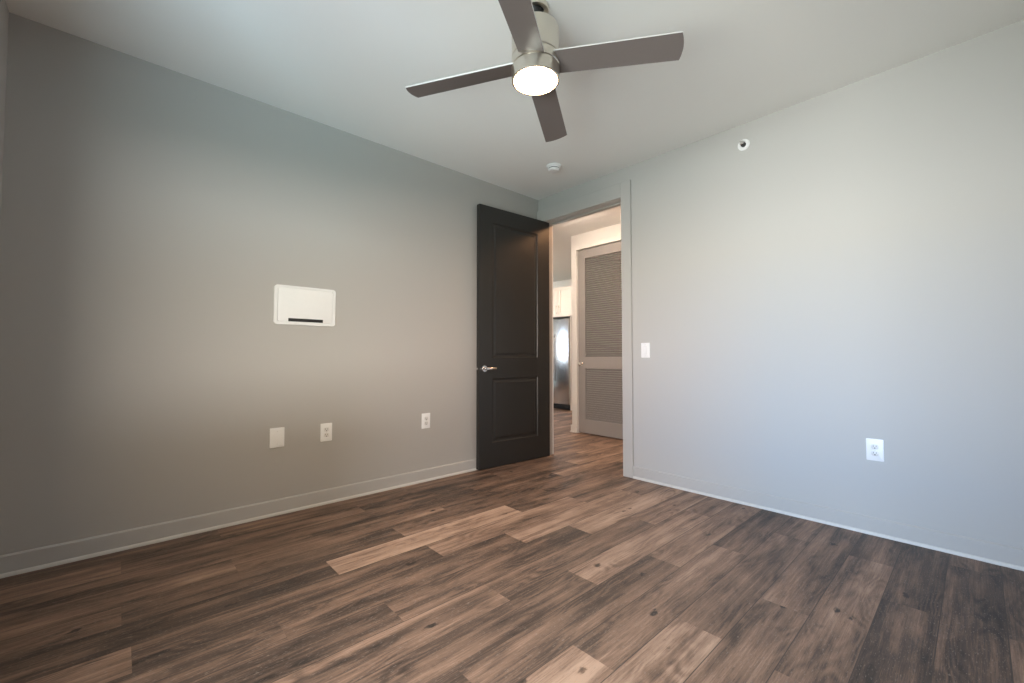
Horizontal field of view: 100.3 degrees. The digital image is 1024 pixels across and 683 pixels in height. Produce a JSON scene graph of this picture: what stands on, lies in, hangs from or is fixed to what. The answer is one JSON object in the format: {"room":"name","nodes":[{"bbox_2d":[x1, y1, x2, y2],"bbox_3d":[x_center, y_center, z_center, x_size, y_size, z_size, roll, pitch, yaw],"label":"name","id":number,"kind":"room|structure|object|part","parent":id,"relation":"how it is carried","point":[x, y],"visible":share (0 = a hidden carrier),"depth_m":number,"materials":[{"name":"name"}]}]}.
{"room":"empty bedroom","nodes":[
{"label":"empty bedroom","id":0,"kind":"room"},
{"bbox_2d":[0,0,8,216],"bbox_3d":[-1.279,-0.297,0.664,0.125,2.739,3.657,2,-3,-43],"label":"wall","id":1,"kind":"structure","parent":0,"point":[4,12],"depth_m":2.04,"materials":[{"name":"grey paint"}]},
{"bbox_2d":[0,12,537,554],"bbox_3d":[-1.181,-0.205,3.321,3.866,2.739,0.125,2,-3,-43],"label":"wall","id":2,"kind":"structure","parent":0,"point":[151,219],"depth_m":2.59,"materials":[{"name":"grey paint"}]},
{"bbox_2d":[0,459,476,578],"bbox_3d":[-1.085,1.113,3.263,3.741,0.101,0.024,2,-3,-43],"label":"baseboard","id":3,"kind":"structure","parent":2,"relation":"attached to","point":[21,562],"depth_m":2.55,"materials":[{"name":"grey paint"}]},
{"bbox_2d":[269,427,284,447],"bbox_3d":[-1.565,0.641,2.849,0.088,0.130,0.008,2,-3,-43],"label":"blank wall plate","id":4,"kind":"object","parent":2,"relation":"attached to","point":[276,434],"visible":1,"depth_m":2.85,"materials":[{"name":"white plastic"}]},
{"bbox_2d":[273,284,335,326],"bbox_3d":[-1.440,-0.246,2.990,0.404,0.268,0.015,2,-3,-43],"label":"panel","id":5,"kind":"object","parent":2,"relation":"attached to","point":[293,305],"visible":1,"depth_m":2.97,"materials":[{"name":"white plastic"}]},
{"bbox_2d":[320,423,331,441],"bbox_3d":[-1.331,0.650,3.063,0.080,0.127,0.009,2,-3,-43],"label":"wall outlet","id":6,"kind":"object","parent":2,"relation":"attached to","point":[326,428],"visible":1,"depth_m":3.06,"materials":[{"name":"white plastic"}]},
{"bbox_2d":[422,413,429,428],"bbox_3d":[-0.728,0.671,3.617,0.080,0.127,0.009,2,-3,-43],"label":"wall outlet","id":7,"kind":"object","parent":2,"relation":"attached to","point":[425,416],"visible":1,"depth_m":3.61,"materials":[{"name":"white plastic"}]},
{"bbox_2d":[0,408,1023,682],"bbox_3d":[-0.009,1.223,5.002,8.000,0.001,9.693,2,-3,-43],"label":"floor","id":8,"kind":"structure","parent":0,"point":[563,566],"depth_m":1.86,"materials":[{"name":"brown wood"}]},
{"bbox_2d":[553,316,571,410],"bbox_3d":[1.092,0.442,8.872,0.880,1.830,0.939,2,-3,-43],"label":"refrigerator","id":9,"kind":"object","parent":8,"relation":"on","point":[561,327],"depth_m":8.40,"materials":[{"name":"grey metal"}]},
{"bbox_3d":[1.432,0.431,8.562,0.800,1.830,0.022,2,-3,-43],"label":"refrigerator side panel","id":10,"kind":"part","parent":9,"relation":"part of","materials":[{"name":"silver metal"}]},
{"bbox_2d":[5,0,1023,281],"bbox_3d":[-0.189,-1.567,5.300,7.941,0.120,9.825,2,-3,-43],"label":"ceiling","id":11,"kind":"structure","parent":0,"point":[348,66],"depth_m":2.44,"materials":[{"name":"white paint"}]},
{"bbox_2d":[406,0,683,141],"bbox_3d":[0.114,-1.432,2.070,1.026,0.372,1.026,1,-2,-30],"label":"ceiling fan","id":12,"kind":"object","parent":11,"relation":"hanging from","point":[538,59],"visible":1,"depth_m":1.99,"materials":[{"name":"silver metal"}]},
{"bbox_3d":[-0.256,-1.317,2.162,0.574,0.064,0.137,-1,-2,15],"label":"blade","id":13,"kind":"part","parent":12,"relation":"part of","materials":[{"name":"laminate"}]},
{"bbox_3d":[0.017,-1.333,1.696,0.137,0.064,0.574,-1,-2,15],"label":"blade","id":14,"kind":"part","parent":12,"relation":"part of","materials":[{"name":"laminate"}]},
{"bbox_3d":[0.210,-1.308,2.435,0.137,0.064,0.574,-1,-2,15],"label":"blade","id":15,"kind":"part","parent":12,"relation":"part of","materials":[{"name":"laminate"}]},
{"bbox_3d":[0.483,-1.324,1.969,0.574,0.064,0.137,-1,-2,15],"label":"blade","id":16,"kind":"part","parent":12,"relation":"part of","materials":[{"name":"laminate"}]},
{"bbox_2d":[546,163,560,172],"bbox_3d":[0.372,-1.534,3.794,0.132,0.050,0.132,2,-3,-43],"label":"smoke detector","id":17,"kind":"object","parent":11,"relation":"attached to","point":[552,167],"visible":1,"depth_m":3.76,"materials":[{"name":"white plastic"}]},
{"bbox_2d":[553,279,570,319],"bbox_3d":[1.122,0.012,9.597,0.125,2.739,4.945,2,-3,-43],"label":"wall","id":18,"kind":"structure","parent":0,"point":[563,283],"depth_m":9.54,"materials":[{"name":"white paint"}]},
{"bbox_2d":[553,286,571,318],"bbox_3d":[1.206,-0.777,8.794,0.854,0.590,0.910,2,-3,-43],"label":"upper cabinet","id":19,"kind":"object","parent":18,"relation":"attached to","point":[562,296],"visible":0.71,"depth_m":8.46,"materials":[{"name":"white paint"}]},
{"bbox_3d":[0.770,-0.780,8.702,0.019,0.582,0.451,2,-3,-43],"label":"door","id":20,"kind":"part","parent":19,"relation":"part of","materials":[{"name":"white paint"}]},
{"bbox_3d":[1.078,-0.792,8.367,0.019,0.582,0.451,2,-3,-43],"label":"door","id":21,"kind":"part","parent":19,"relation":"part of","materials":[{"name":"white paint"}]},
{"bbox_2d":[571,223,622,432],"bbox_3d":[3.252,-0.138,5.269,2.600,2.739,4.315,2,-3,-43],"label":"wall","id":22,"kind":"structure","parent":0,"point":[614,230],"depth_m":6.01,"materials":[{"name":"white paint"}]},
{"bbox_2d":[573,235,620,432],"bbox_3d":[1.181,-0.049,5.586,0.016,2.584,0.964,2,-3,-43],"label":"trim","id":23,"kind":"structure","parent":22,"relation":"attached to","point":[615,238],"depth_m":5.90,"materials":[{"name":"white paint"}]},
{"bbox_2d":[578,241,622,438],"bbox_3d":[1.185,-0.019,5.589,0.098,2.500,0.820,2,-3,-43],"label":"door","id":24,"kind":"structure","parent":22,"relation":"in","point":[598,362],"depth_m":5.65,"materials":[{"name":"grey paint"}]},
{"bbox_3d":[1.208,-0.468,5.626,0.027,1.348,0.596,2,-3,-43],"label":"louver panel","id":25,"kind":"part","parent":24,"relation":"part of","materials":[{"name":"grey paint"}]},
{"bbox_3d":[1.208,0.705,5.586,0.027,0.686,0.596,2,-3,-43],"label":"louver panel","id":26,"kind":"part","parent":24,"relation":"part of","materials":[{"name":"grey paint"}]},
{"bbox_2d":[538,20,1023,548],"bbox_3d":[1.532,-0.205,3.332,0.145,2.739,3.782,2,-3,-43],"label":"wall","id":27,"kind":"structure","parent":0,"point":[846,276],"depth_m":2.62,"materials":[{"name":"grey paint"}]},
{"bbox_2d":[537,180,633,477],"bbox_3d":[0.711,-0.108,4.217,0.185,2.607,1.172,2,-3,-43],"label":"door frame","id":28,"kind":"structure","parent":27,"relation":"attached to","point":[617,195],"depth_m":3.80,"materials":[{"name":"grey paint"}]},
{"bbox_2d":[476,204,549,469],"bbox_3d":[0.035,-0.045,4.250,0.932,2.464,0.151,2,-3,-40],"label":"door","id":29,"kind":"structure","parent":28,"relation":"attached to","point":[513,368],"depth_m":4.20,"materials":[{"name":"black paint"}]},
{"bbox_3d":[-0.208,0.253,3.975,0.139,0.062,0.054,2,-3,-40],"label":"lever handle","id":30,"kind":"part","parent":29,"relation":"part of","materials":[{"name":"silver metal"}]},
{"bbox_3d":[0.773,-0.088,4.274,0.016,2.572,1.172,2,-3,-43],"label":"hall casing","id":31,"kind":"part","parent":28,"relation":"part of","materials":[{"name":"white paint"}]},
{"bbox_2d":[641,343,649,357],"bbox_3d":[1.135,0.075,3.639,0.012,0.127,0.080,2,-3,-43],"label":"light switch","id":32,"kind":"object","parent":27,"relation":"attached to","point":[645,347],"visible":1,"depth_m":3.63,"materials":[{"name":"white plastic"}]},
{"bbox_2d":[738,139,749,150],"bbox_3d":[1.665,-1.427,3.087,0.047,0.082,0.082,2,-3,-43],"label":"sprinkler head","id":33,"kind":"object","parent":27,"relation":"attached to","point":[743,144],"visible":1,"depth_m":3.09},
{"bbox_2d":[633,466,1023,570],"bbox_3d":[1.857,1.097,2.808,0.024,0.101,2.390,2,-3,-43],"label":"baseboard","id":34,"kind":"structure","parent":27,"relation":"attached to","point":[976,549],"depth_m":2.57,"materials":[{"name":"grey paint"}]},
{"bbox_2d":[866,438,883,461],"bbox_3d":[2.143,0.640,2.524,0.009,0.127,0.080,2,-3,-43],"label":"wall outlet","id":35,"kind":"object","parent":27,"relation":"attached to","point":[874,448],"visible":1,"depth_m":2.52,"materials":[{"name":"white plastic"}]},
{"bbox_2d":[871,451,878,455],"bbox_3d":[2.141,0.660,2.521,0.003,0.029,0.034,2,-3,-43],"label":"receptacle","id":36,"kind":"object","parent":35,"relation":"attached to","point":[873,453],"depth_m":2.52,"materials":[{"name":"white plastic"}]},
{"bbox_2d":[871,444,878,448],"bbox_3d":[2.141,0.621,2.523,0.003,0.029,0.034,2,-3,-43],"label":"receptacle","id":37,"kind":"object","parent":35,"relation":"attached to","point":[873,446],"depth_m":2.52,"materials":[{"name":"white plastic"}]}
]}

